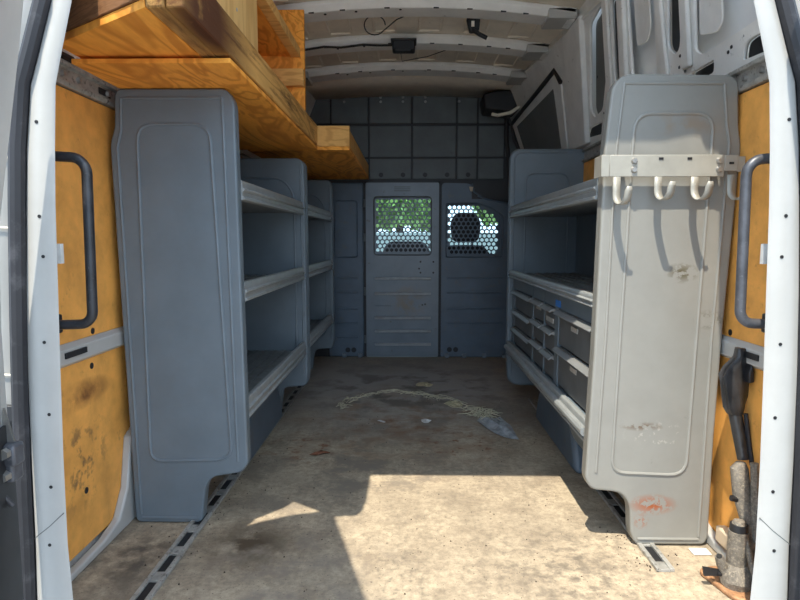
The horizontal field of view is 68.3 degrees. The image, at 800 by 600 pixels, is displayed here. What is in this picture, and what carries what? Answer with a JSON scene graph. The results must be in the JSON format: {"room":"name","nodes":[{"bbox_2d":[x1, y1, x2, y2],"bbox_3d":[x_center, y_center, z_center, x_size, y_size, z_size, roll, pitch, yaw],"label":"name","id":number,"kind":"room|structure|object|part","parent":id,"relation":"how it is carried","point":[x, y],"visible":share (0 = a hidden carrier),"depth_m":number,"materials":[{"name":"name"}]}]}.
{"room":"vehicle interior","nodes":[
{"label":"vehicle interior","id":0,"kind":"room"},
{"bbox_2d":[55,48,315,581],"bbox_3d":[-0.761,-0.376,2.858,0.359,1.930,3.120,0,6,1],"label":"wall","id":1,"kind":"structure","parent":0,"point":[97,449],"depth_m":1.67,"materials":[{"name":"orange wood"}]},
{"bbox_2d":[0,0,24,599],"bbox_3d":[-0.661,-0.127,0.801,0.177,1.950,0.796,-2,6,-16],"label":"door","id":2,"kind":"structure","parent":1,"relation":"in","point":[12,458],"depth_m":1.16,"materials":[{"name":"metal"}]},
{"bbox_2d":[0,0,72,599],"bbox_3d":[-0.763,-0.253,1.313,0.567,2.097,0.180,0,6,1],"label":"trim","id":3,"kind":"structure","parent":1,"relation":"attached to","point":[30,253],"depth_m":1.27,"materials":[{"name":"white metal"}]},
{"bbox_2d":[61,52,74,63],"bbox_3d":[-0.871,-0.619,1.458,0.026,0.031,0.201,0,6,1],"label":"strip","id":4,"kind":"object","parent":1,"relation":"attached to","point":[65,56],"visible":0.19,"depth_m":1.52,"materials":[{"name":"black plastic"}]},
{"bbox_2d":[55,151,97,332],"bbox_3d":[-0.743,-0.132,1.325,0.124,0.422,0.050,0,6,1],"label":"handle","id":5,"kind":"object","parent":1,"relation":"attached to","point":[60,156],"visible":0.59,"depth_m":1.31,"materials":[{"name":"black plastic"}]},
{"bbox_2d":[56,58,250,157],"bbox_3d":[-0.853,-0.709,2.746,0.031,0.065,2.900,0,6,1],"label":"track","id":6,"kind":"object","parent":1,"relation":"attached to","point":[70,77],"visible":0.23,"depth_m":1.62,"materials":[{"name":"metal"}]},
{"bbox_3d":[-0.744,-1.042,2.786,0.260,0.590,3.110,0,6,1],"label":"panel","id":7,"kind":"part","parent":1,"relation":"part of","materials":[{"name":"brown wood"}]},
{"bbox_2d":[72,357,731,599],"bbox_3d":[0.043,0.616,2.937,1.940,0.060,3.140,0,6,1],"label":"floor","id":8,"kind":"structure","parent":0,"point":[348,563],"depth_m":1.88,"materials":[{"name":"beige concrete"}]},
{"bbox_2d":[111,89,308,521],"bbox_3d":[-0.648,-0.015,2.322,0.386,1.316,1.107,0,6,1],"label":"shelving unit","id":9,"kind":"object","parent":8,"relation":"on","point":[212,240],"visible":0.94,"depth_m":1.79,"materials":[{"name":"grey metal"}]},
{"bbox_2d":[63,0,317,149],"bbox_3d":[-0.614,-0.916,1.998,0.399,0.541,1.718,0,6,1],"label":"wooden rack","id":10,"kind":"object","parent":9,"relation":"on","point":[252,50],"visible":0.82,"depth_m":1.55,"materials":[{"name":"brown wood"}]},
{"bbox_2d":[257,4,289,55],"bbox_3d":[-0.636,-1.013,2.169,0.330,0.018,0.700,0,6,1],"label":"shelf","id":11,"kind":"object","parent":10,"relation":"attached to","point":[270,41],"depth_m":2.30,"materials":[{"name":"brown wood"}]},
{"bbox_3d":[-0.450,-1.017,2.158,0.038,0.038,0.714,0,6,1],"label":"rail","id":12,"kind":"part","parent":10,"relation":"part of","materials":[{"name":"brown wood"}]},
{"bbox_2d":[248,126,368,178],"bbox_3d":[-0.488,-0.865,3.589,0.503,0.118,1.400,0,6,1],"label":"wooden platform","id":13,"kind":"object","parent":10,"relation":"attached to","point":[338,155],"visible":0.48,"depth_m":3.12,"materials":[{"name":"brown wood"}]},
{"bbox_3d":[-0.653,-0.063,2.323,0.344,0.016,1.026,0,6,1],"label":"shelf","id":14,"kind":"part","parent":9,"relation":"part of","materials":[{"name":"grey metal"}]},
{"bbox_3d":[-0.653,-0.369,2.292,0.344,0.016,1.026,0,6,1],"label":"shelf","id":15,"kind":"part","parent":9,"relation":"part of","materials":[{"name":"grey metal"}]},
{"bbox_3d":[-0.653,0.302,2.360,0.344,0.016,1.026,0,6,1],"label":"shelf","id":16,"kind":"part","parent":9,"relation":"part of","materials":[{"name":"grey metal"}]},
{"bbox_3d":[-0.632,-0.051,2.857,0.370,1.245,0.035,0,6,1],"label":"panel","id":17,"kind":"part","parent":9,"relation":"part of","materials":[{"name":"grey metal"}]},
{"bbox_2d":[130,385,304,599],"bbox_3d":[-0.617,0.619,2.560,0.048,0.010,2.350,0,6,1],"label":"floor track","id":18,"kind":"object","parent":8,"relation":"on","point":[162,570],"visible":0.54,"depth_m":1.73,"materials":[{"name":"metal"}]},
{"bbox_2d":[281,163,334,406],"bbox_3d":[-0.628,-0.105,3.383,0.378,1.245,0.997,0,6,1],"label":"shelving unit","id":19,"kind":"object","parent":8,"relation":"on","point":[319,193],"visible":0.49,"depth_m":3.81,"materials":[{"name":"grey metal"}]},
{"bbox_3d":[-0.631,-0.057,2.906,0.370,1.245,0.030,0,6,1],"label":"panel","id":20,"kind":"part","parent":19,"relation":"part of","materials":[{"name":"grey metal"}]},
{"bbox_3d":[-0.637,0.180,3.412,0.344,0.016,0.928,0,6,1],"label":"shelf","id":21,"kind":"part","parent":19,"relation":"part of","materials":[{"name":"grey metal"}]},
{"bbox_3d":[-0.617,-0.153,3.862,0.370,1.245,0.035,0,6,1],"label":"panel","id":22,"kind":"part","parent":19,"relation":"part of","materials":[{"name":"grey metal"}]},
{"bbox_2d":[309,450,330,454],"bbox_3d":[-0.334,0.629,2.438,0.088,0.013,0.034,-4,7,-35],"label":"dry leaf","id":23,"kind":"object","parent":8,"relation":"on","point":[320,451],"visible":1,"depth_m":2.43,"materials":[{"name":"brown plant"}]},
{"bbox_2d":[144,400,677,594],"bbox_3d":[0.024,0.642,2.370,1.567,0.003,1.808,0,6,1],"label":"crumbs","id":24,"kind":"object","parent":8,"relation":"on","point":[499,400],"visible":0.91,"depth_m":1.76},
{"bbox_2d":[336,389,500,419],"bbox_3d":[0.122,0.544,3.192,0.891,0.030,0.469,2,6,16],"label":"straw","id":25,"kind":"object","parent":8,"relation":"on","point":[486,413],"visible":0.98,"depth_m":3.18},
{"bbox_2d":[416,382,432,386],"bbox_3d":[0.142,0.512,3.599,0.100,0.011,0.111,-4,7,-34],"label":"scrap","id":26,"kind":"object","parent":8,"relation":"on","point":[426,384],"visible":1,"depth_m":3.58,"materials":[{"name":"beige paper"}]},
{"bbox_2d":[421,419,430,422],"bbox_3d":[0.119,0.586,2.869,0.054,0.010,0.058,-5,8,-41],"label":"paper scrap","id":27,"kind":"object","parent":8,"relation":"on","point":[422,420],"visible":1,"depth_m":2.87,"materials":[{"name":"white paper"}]},
{"bbox_2d":[444,400,461,407],"bbox_3d":[0.284,0.555,3.167,0.097,0.013,0.123,0,6,1],"label":"scrap","id":28,"kind":"object","parent":8,"relation":"on","point":[453,404],"visible":1,"depth_m":3.16,"materials":[{"name":"beige paper"}]},
{"bbox_2d":[477,417,518,439],"bbox_3d":[0.458,0.591,2.776,0.129,0.021,0.380,-1,6,-10],"label":"scrap","id":29,"kind":"object","parent":8,"relation":"on","point":[500,427],"visible":0.97,"depth_m":2.76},
{"bbox_2d":[528,398,674,571],"bbox_3d":[0.721,0.634,2.416,0.048,0.010,1.700,0,6,1],"label":"floor track","id":30,"kind":"object","parent":8,"relation":"on","point":[651,551],"visible":0.34,"depth_m":1.70,"materials":[{"name":"metal"}]},
{"bbox_2d":[504,74,739,543],"bbox_3d":[0.739,-0.035,2.373,0.404,1.341,1.489,0,6,1],"label":"shelving unit","id":31,"kind":"object","parent":8,"relation":"on","point":[652,273],"visible":0.94,"depth_m":1.65,"materials":[{"name":"grey metal"}]},
{"bbox_3d":[0.550,0.315,2.418,0.026,0.027,1.396,0,6,1],"label":"bumper rail","id":32,"kind":"part","parent":31,"relation":"part of","materials":[{"name":"grey metal"}]},
{"bbox_3d":[0.757,-0.161,3.091,0.390,1.235,0.035,0,6,1],"label":"panel","id":33,"kind":"part","parent":31,"relation":"part of","materials":[{"name":"grey metal"}]},
{"bbox_2d":[510,279,591,413],"bbox_3d":[0.724,0.140,2.391,0.334,0.370,1.370,0,6,1],"label":"drawer unit","id":34,"kind":"object","parent":31,"relation":"on","point":[553,331],"visible":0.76,"depth_m":2.17,"materials":[{"name":"metal"}]},
{"bbox_3d":[0.576,0.168,2.838,0.025,0.015,0.426,0,6,1],"label":"handle","id":35,"kind":"part","parent":34,"relation":"part of","materials":[{"name":"grey metal"}]},
{"bbox_3d":[0.576,0.078,2.829,0.025,0.015,0.426,0,6,1],"label":"handle","id":36,"kind":"part","parent":34,"relation":"part of","materials":[{"name":"grey metal"}]},
{"bbox_3d":[0.576,-0.020,2.819,0.025,0.015,0.426,0,6,1],"label":"handle","id":37,"kind":"part","parent":34,"relation":"part of","materials":[{"name":"grey metal"}]},
{"bbox_3d":[0.598,0.199,2.841,0.019,0.082,0.422,0,6,1],"label":"drawer","id":38,"kind":"part","parent":34,"relation":"part of","materials":[{"name":"grey metal"}]},
{"bbox_3d":[0.598,0.109,2.832,0.019,0.082,0.422,0,6,1],"label":"drawer","id":39,"kind":"part","parent":34,"relation":"part of","materials":[{"name":"grey metal"}]},
{"bbox_3d":[0.598,0.015,2.822,0.019,0.091,0.422,0,6,1],"label":"drawer","id":40,"kind":"part","parent":34,"relation":"part of","materials":[{"name":"grey plastic"}]},
{"bbox_3d":[0.571,0.188,2.494,0.025,0.015,0.194,0,6,1],"label":"handle","id":41,"kind":"part","parent":34,"relation":"part of","materials":[{"name":"grey metal"}]},
{"bbox_3d":[0.571,0.098,2.485,0.025,0.015,0.194,0,6,1],"label":"handle","id":42,"kind":"part","parent":34,"relation":"part of","materials":[{"name":"grey metal"}]},
{"bbox_3d":[0.571,0.011,2.476,0.025,0.015,0.194,0,6,1],"label":"handle","id":43,"kind":"part","parent":34,"relation":"part of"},
{"bbox_3d":[0.593,0.226,2.498,0.019,0.097,0.190,0,6,1],"label":"drawer","id":44,"kind":"part","parent":34,"relation":"part of","materials":[{"name":"grey metal"}]},
{"bbox_3d":[0.593,0.129,2.488,0.019,0.082,0.190,0,6,1],"label":"drawer","id":45,"kind":"part","parent":34,"relation":"part of","materials":[{"name":"grey metal"}]},
{"bbox_3d":[0.593,0.041,2.479,0.019,0.079,0.190,0,6,1],"label":"drawer","id":46,"kind":"part","parent":34,"relation":"part of","materials":[{"name":"grey metal"}]},
{"bbox_3d":[0.568,0.211,2.295,0.025,0.015,0.166,0,6,1],"label":"handle","id":47,"kind":"part","parent":34,"relation":"part of","materials":[{"name":"grey metal"}]},
{"bbox_3d":[0.568,0.118,2.285,0.025,0.015,0.166,0,6,1],"label":"handle","id":48,"kind":"part","parent":34,"relation":"part of","materials":[{"name":"grey metal"}]},
{"bbox_3d":[0.568,0.032,2.276,0.025,0.015,0.166,0,6,1],"label":"handle","id":49,"kind":"part","parent":34,"relation":"part of","materials":[{"name":"silver metal"}]},
{"bbox_3d":[0.590,0.248,2.298,0.019,0.094,0.162,0,6,1],"label":"drawer","id":50,"kind":"part","parent":34,"relation":"part of","materials":[{"name":"grey metal"}]},
{"bbox_3d":[0.590,0.151,2.288,0.019,0.085,0.162,0,6,1],"label":"drawer","id":51,"kind":"part","parent":34,"relation":"part of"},
{"bbox_3d":[0.590,0.061,2.279,0.019,0.079,0.162,0,6,1],"label":"drawer","id":52,"kind":"part","parent":34,"relation":"part of","materials":[{"name":"grey metal"}]},
{"bbox_3d":[0.562,0.199,1.939,0.025,0.015,0.431,0,6,1],"label":"handle","id":53,"kind":"part","parent":34,"relation":"part of","materials":[{"name":"grey metal"}]},
{"bbox_3d":[0.562,0.065,1.926,0.025,0.015,0.431,0,6,1],"label":"handle","id":54,"kind":"part","parent":34,"relation":"part of","materials":[{"name":"grey metal"}]},
{"bbox_3d":[0.585,0.260,1.945,0.019,0.142,0.427,0,6,1],"label":"drawer","id":55,"kind":"part","parent":34,"relation":"part of","materials":[{"name":"grey metal"}]},
{"bbox_3d":[0.585,0.118,1.931,0.019,0.126,0.427,0,6,1],"label":"drawer","id":56,"kind":"part","parent":34,"relation":"part of","materials":[{"name":"grey metal"}]},
{"bbox_3d":[0.738,-0.065,2.377,0.327,0.016,1.405,0,6,1],"label":"shelf","id":57,"kind":"part","parent":31,"relation":"part of","materials":[{"name":"grey metal"}]},
{"bbox_3d":[0.738,-0.367,2.346,0.327,0.016,1.405,0,6,1],"label":"shelf","id":58,"kind":"part","parent":31,"relation":"part of","materials":[{"name":"grey metal"}]},
{"bbox_3d":[0.906,-0.021,2.379,0.007,0.760,1.405,0,6,1],"label":"panel","id":59,"kind":"part","parent":31,"relation":"part of","materials":[{"name":"grey metal"}]},
{"bbox_3d":[0.725,0.050,1.660,0.389,1.318,0.045,0,6,1],"label":"panel","id":60,"kind":"part","parent":31,"relation":"part of","materials":[{"name":"grey metal"}]},
{"bbox_2d":[594,155,745,204],"bbox_3d":[0.723,-0.318,1.563,0.379,0.132,0.124,0,6,1],"label":"hook rail","id":61,"kind":"object","parent":31,"relation":"attached to","point":[615,166],"visible":0.95,"depth_m":1.56,"materials":[{"name":"beige metal"}]},
{"bbox_3d":[0.723,-0.358,1.590,0.379,0.057,0.063,0,6,1],"label":"plate","id":62,"kind":"part","parent":61,"relation":"part of","materials":[{"name":"beige metal"}]},
{"bbox_2d":[688,548,711,554],"bbox_3d":[0.849,0.712,1.670,0.050,0.004,0.035,0,6,1],"label":"paper","id":63,"kind":"object","parent":8,"relation":"on","point":[696,551],"visible":1,"depth_m":1.67,"materials":[{"name":"white paper"}]},
{"bbox_2d":[700,518,751,599],"bbox_3d":[0.839,0.644,1.496,0.111,0.175,0.151,-5,7,-38],"label":"jack","id":64,"kind":"object","parent":8,"relation":"on","point":[731,575],"visible":0.96,"depth_m":1.48,"materials":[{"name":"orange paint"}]},
{"bbox_3d":[0.796,0.690,1.496,0.053,0.024,0.014,0,6,4],"label":"release lever","id":65,"kind":"part","parent":64,"relation":"part of","materials":[{"name":"black plastic"}]},
{"bbox_2d":[714,554,727,574],"bbox_3d":[0.818,0.672,1.493,0.043,0.056,0.028,0,6,1],"label":"socket","id":66,"kind":"object","parent":64,"relation":"attached to","point":[722,563],"depth_m":1.49,"materials":[{"name":"grey metal"}]},
{"bbox_2d":[729,461,758,576],"bbox_3d":[0.884,0.569,1.496,0.063,0.317,0.100,-3,6,-25],"label":"handle","id":67,"kind":"object","parent":8,"relation":"on","point":[745,487],"visible":0.6,"depth_m":1.49,"materials":[{"name":"grey metal"}]},
{"bbox_3d":[0.883,0.559,1.478,0.041,0.293,0.072,3,6,25],"label":"rod","id":68,"kind":"part","parent":67,"relation":"part of","materials":[{"name":"grey metal"}]},
{"bbox_2d":[307,96,518,357],"bbox_3d":[0.067,-0.544,4.362,1.860,1.960,0.070,0,6,1],"label":"wall","id":69,"kind":"structure","parent":0,"point":[448,142],"depth_m":4.33,"materials":[{"name":"grey metal"}]},
{"bbox_3d":[-0.681,-1.384,4.290,0.345,0.203,0.014,0,6,1],"label":"pressed panel","id":70,"kind":"part","parent":69,"relation":"part of","materials":[{"name":"grey metal"}]},
{"bbox_3d":[-0.402,-0.218,4.403,0.262,1.293,0.016,0,6,1],"label":"panel","id":71,"kind":"part","parent":69,"relation":"part of","materials":[{"name":"grey metal"}]},
{"bbox_3d":[-0.366,-1.384,4.285,0.265,0.203,0.014,0,6,1],"label":"pressed panel","id":72,"kind":"part","parent":69,"relation":"part of","materials":[{"name":"grey metal"}]},
{"bbox_3d":[-0.366,-1.157,4.311,0.265,0.222,0.008,0,6,1],"label":"pressed panel","id":73,"kind":"part","parent":69,"relation":"part of","materials":[{"name":"grey metal"}]},
{"bbox_3d":[-0.070,-1.383,4.281,0.302,0.203,0.014,0,6,1],"label":"pressed panel","id":74,"kind":"part","parent":69,"relation":"part of","materials":[{"name":"grey metal"}]},
{"bbox_3d":[-0.070,-1.156,4.307,0.302,0.222,0.008,0,6,1],"label":"pressed panel","id":75,"kind":"part","parent":69,"relation":"part of","materials":[{"name":"grey metal"}]},
{"bbox_3d":[-0.070,-0.961,4.327,0.302,0.147,0.008,0,6,1],"label":"pressed panel","id":76,"kind":"part","parent":69,"relation":"part of","materials":[{"name":"grey metal"}]},
{"bbox_2d":[363,183,438,356],"bbox_3d":[0.008,-0.215,4.368,0.555,1.289,0.066,0,6,1],"label":"door","id":77,"kind":"structure","parent":69,"relation":"in","point":[401,289],"depth_m":4.37,"materials":[{"name":"grey metal"}]},
{"bbox_3d":[0.250,-1.383,4.276,0.314,0.203,0.014,0,6,1],"label":"pressed panel","id":78,"kind":"part","parent":69,"relation":"part of","materials":[{"name":"grey metal"}]},
{"bbox_3d":[0.250,-1.156,4.302,0.314,0.222,0.008,0,6,1],"label":"pressed panel","id":79,"kind":"part","parent":69,"relation":"part of","materials":[{"name":"grey metal"}]},
{"bbox_3d":[0.250,-0.960,4.322,0.314,0.147,0.008,0,6,1],"label":"pressed panel","id":80,"kind":"part","parent":69,"relation":"part of","materials":[{"name":"grey metal"}]},
{"bbox_3d":[0.489,-0.960,4.318,0.140,0.147,0.008,0,6,1],"label":"pressed panel","id":81,"kind":"part","parent":69,"relation":"part of","materials":[{"name":"grey metal"}]},
{"bbox_3d":[0.489,-1.155,4.298,0.140,0.222,0.008,0,6,1],"label":"pressed panel","id":82,"kind":"part","parent":69,"relation":"part of","materials":[{"name":"grey metal"}]},
{"bbox_3d":[0.489,-1.382,4.272,0.140,0.203,0.014,0,6,1],"label":"pressed panel","id":83,"kind":"part","parent":69,"relation":"part of","materials":[{"name":"grey metal"}]},
{"bbox_3d":[0.557,-0.216,4.389,0.500,1.291,0.016,0,6,1],"label":"panel","id":84,"kind":"part","parent":69,"relation":"part of","materials":[{"name":"grey metal"}]},
{"bbox_3d":[0.664,-1.155,4.296,0.186,0.222,0.008,0,6,1],"label":"pressed panel","id":85,"kind":"part","parent":69,"relation":"part of","materials":[{"name":"grey metal"}]},
{"bbox_3d":[0.664,-0.960,4.316,0.186,0.147,0.008,0,6,1],"label":"pressed panel","id":86,"kind":"part","parent":69,"relation":"part of","materials":[{"name":"grey metal"}]},
{"bbox_3d":[0.664,-1.382,4.270,0.186,0.203,0.014,0,6,1],"label":"pressed panel","id":87,"kind":"part","parent":69,"relation":"part of","materials":[{"name":"grey metal"}]},
{"bbox_2d":[505,119,509,187],"bbox_3d":[0.780,-0.976,4.256,0.088,0.642,0.040,-5,8,-40],"label":"seal","id":88,"kind":"object","parent":69,"relation":"attached to","point":[506,120],"visible":0.55,"depth_m":4.23,"materials":[{"name":"black plastic"}]},
{"bbox_3d":[0.867,-1.155,4.293,0.200,0.222,0.008,0,6,1],"label":"pressed panel","id":89,"kind":"part","parent":69,"relation":"part of","materials":[{"name":"grey metal"}]},
{"bbox_2d":[273,0,585,99],"bbox_3d":[0.043,-1.376,2.740,1.900,0.176,3.130,0,6,1],"label":"ceiling","id":90,"kind":"structure","parent":0,"point":[384,86],"depth_m":3.44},
{"bbox_2d":[305,43,391,50],"bbox_3d":[-0.306,-1.325,3.103,0.532,0.045,0.023,0,6,3],"label":"cable","id":91,"kind":"object","parent":90,"relation":"attached to","point":[363,44],"visible":0.82,"depth_m":3.10,"materials":[{"name":"black rubber"}]},
{"bbox_2d":[364,17,402,35],"bbox_3d":[-0.074,-1.311,2.813,0.199,0.096,0.009,0,6,2],"label":"wire loop","id":92,"kind":"object","parent":90,"relation":"hanging from","point":[380,17],"visible":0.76,"depth_m":2.81,"materials":[{"name":"black rubber"}]},
{"bbox_2d":[391,38,416,53],"bbox_3d":[0.019,-1.315,3.068,0.132,0.070,0.100,0,6,1],"label":"ceiling lamp","id":93,"kind":"object","parent":90,"relation":"attached to","point":[399,45],"visible":0.94,"depth_m":3.03,"materials":[{"name":"black plastic"}]},
{"bbox_2d":[305,61,526,85],"bbox_3d":[0.058,-1.404,3.667,1.490,0.104,0.180,0,6,1],"label":"trim","id":94,"kind":"structure","parent":90,"relation":"attached to","point":[511,76],"depth_m":3.59,"materials":[{"name":"grey metal"}]},
{"bbox_2d":[401,50,445,61],"bbox_3d":[0.126,-1.351,3.269,0.253,0.052,0.064,0,6,1],"label":"loose wire","id":95,"kind":"object","parent":90,"relation":"hanging from","point":[443,50],"visible":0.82,"depth_m":3.28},
{"bbox_2d":[276,0,577,28],"bbox_3d":[0.043,-1.305,2.692,1.490,0.104,0.150,0,6,1],"label":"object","id":96,"kind":"structure","parent":90,"relation":"attached to","point":[547,16],"depth_m":2.63,"materials":[{"name":"white metal"}]},
{"bbox_2d":[305,33,548,60],"bbox_3d":[0.050,-1.353,3.169,1.490,0.104,0.150,0,6,1],"label":"trim","id":97,"kind":"structure","parent":90,"relation":"attached to","point":[528,50],"depth_m":3.11,"materials":[{"name":"white metal"}]},
{"bbox_2d":[466,18,487,39],"bbox_3d":[0.364,-1.278,2.785,0.099,0.108,0.050,0,6,1],"label":"anchor","id":98,"kind":"object","parent":90,"relation":"attached to","point":[473,24],"visible":0.9,"depth_m":2.78,"materials":[{"name":"black plastic"}]},
{"bbox_2d":[510,0,769,558],"bbox_3d":[0.848,-0.374,2.834,0.359,1.930,3.120,0,6,1],"label":"wall","id":99,"kind":"structure","parent":0,"point":[561,101],"depth_m":1.91,"materials":[{"name":"white metal"}]},
{"bbox_2d":[480,90,519,118],"bbox_3d":[0.697,-1.342,4.085,0.261,0.184,0.282,0,6,1],"label":"housing","id":100,"kind":"object","parent":99,"relation":"attached to","point":[500,103],"visible":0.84,"depth_m":4.00,"materials":[{"name":"plastic"}]},
{"bbox_3d":[0.714,-1.275,3.987,0.195,0.070,0.031,2,6,20],"label":"grab arm","id":101,"kind":"part","parent":100,"relation":"part of"},
{"bbox_3d":[0.857,-1.022,2.871,0.132,0.503,0.566,3,6,25],"label":"post","id":102,"kind":"part","parent":99,"relation":"part of","materials":[{"name":"white metal"}]},
{"bbox_3d":[0.869,-0.981,2.448,0.043,0.460,0.319,3,7,28],"label":"post","id":103,"kind":"part","parent":99,"relation":"part of","materials":[{"name":"white metal"}]},
{"bbox_3d":[0.862,-0.952,2.275,0.044,0.441,0.314,3,7,28],"label":"post","id":104,"kind":"part","parent":99,"relation":"part of","materials":[{"name":"white metal"}]},
{"bbox_3d":[0.831,-1.039,2.762,0.260,0.590,3.110,0,6,1],"label":"panel","id":105,"kind":"part","parent":99,"relation":"part of","materials":[{"name":"white metal"}]},
{"bbox_3d":[0.855,-0.929,1.942,0.039,0.420,0.198,6,8,44],"label":"post","id":106,"kind":"part","parent":99,"relation":"part of","materials":[{"name":"white metal"}]},
{"bbox_2d":[581,55,768,161],"bbox_3d":[0.938,-0.706,2.719,0.031,0.065,2.900,0,6,1],"label":"track","id":107,"kind":"object","parent":99,"relation":"attached to","point":[753,74],"visible":0.13,"depth_m":1.55,"materials":[{"name":"metal"}]},
{"bbox_3d":[0.876,-0.955,1.904,0.063,0.317,0.598,0,6,-3],"label":"bracket plate","id":108,"kind":"part","parent":99,"relation":"part of","materials":[{"name":"white metal"}]},
{"bbox_3d":[0.860,-0.888,1.783,0.038,0.330,0.192,4,7,37],"label":"post","id":109,"kind":"part","parent":99,"relation":"part of","materials":[{"name":"white metal"}]},
{"bbox_2d":[715,525,727,549],"bbox_3d":[0.901,0.657,1.621,0.030,0.045,0.080,0,6,1],"label":"wall block","id":110,"kind":"object","parent":99,"relation":"attached to","point":[721,536],"visible":0.49,"depth_m":1.63,"materials":[{"name":"beige wood"}]},
{"bbox_2d":[718,347,753,464],"bbox_3d":[0.883,0.276,1.547,0.091,0.301,0.054,2,6,22],"label":"tool pouch","id":111,"kind":"object","parent":99,"relation":"hanging from","point":[735,376],"visible":0.98,"depth_m":1.53,"materials":[{"name":"black plastic"}]},
{"bbox_2d":[734,153,769,332],"bbox_3d":[0.793,-0.128,1.302,0.103,0.410,0.050,0,6,1],"label":"handle","id":112,"kind":"object","parent":99,"relation":"attached to","point":[752,163],"visible":0.66,"depth_m":1.29,"materials":[{"name":"black plastic"}]},
{"bbox_2d":[750,0,799,599],"bbox_3d":[0.803,-0.260,1.285,0.559,2.077,0.175,1,6,6],"label":"trim","id":113,"kind":"structure","parent":99,"relation":"attached to","point":[776,570],"depth_m":1.25,"materials":[{"name":"white metal"}]},
{"bbox_3d":[0.082,0.646,5.513,2.000,0.040,1.960,0,6,1],"label":"floor","id":114,"kind":"structure","parent":0,"visible":0},
{"bbox_2d":[383,241,429,251],"bbox_3d":[0.091,-0.013,6.024,1.880,1.167,0.589,0,6,1],"label":"dashboard","id":115,"kind":"object","parent":114,"relation":"on","point":[396,242],"visible":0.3,"depth_m":5.70,"materials":[{"name":"black plastic"}]},
{"bbox_2d":[448,214,489,253],"bbox_3d":[0.531,-0.026,5.000,0.498,1.399,0.530,0,6,1],"label":"seat","id":116,"kind":"object","parent":114,"relation":"on","point":[458,215],"visible":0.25,"depth_m":4.71,"materials":[{"name":"fabric"}]},
{"bbox_3d":[0.528,-0.125,4.790,0.498,0.640,0.130,0,6,1],"label":"backrest","id":117,"kind":"part","parent":116,"relation":"part of","materials":[{"name":"fabric"}]},
{"label":"outside","id":118,"kind":"structure","parent":0,"visible":0},
{"bbox_3d":[0.228,0.081,15.084,80.000,0.050,90.000,0,6,1],"label":"ground","id":119,"kind":"structure","parent":118,"visible":0},
{"bbox_2d":[376,199,448,232],"bbox_3d":[-0.115,-3.908,25.668,5.048,5.768,5.033,0,6,1],"label":"leafy tree","id":120,"kind":"object","parent":119,"relation":"on","point":[377,200],"visible":0.12,"depth_m":24.18,"materials":[{"name":"green plant"}]},
{"bbox_2d":[376,233,497,253],"bbox_3d":[0.336,-1.587,22.100,28.000,1.850,0.300,0,6,1],"label":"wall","id":121,"kind":"structure","parent":119,"relation":"on","point":[377,234],"depth_m":21.87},
{"bbox_2d":[472,206,497,227],"bbox_3d":[5.325,-4.401,26.564,4.968,6.566,5.074,0,6,1],"label":"leafy tree","id":122,"kind":"object","parent":119,"relation":"on","point":[473,207],"visible":0.02,"depth_m":26.17,"materials":[{"name":"green plant"}]}
]}

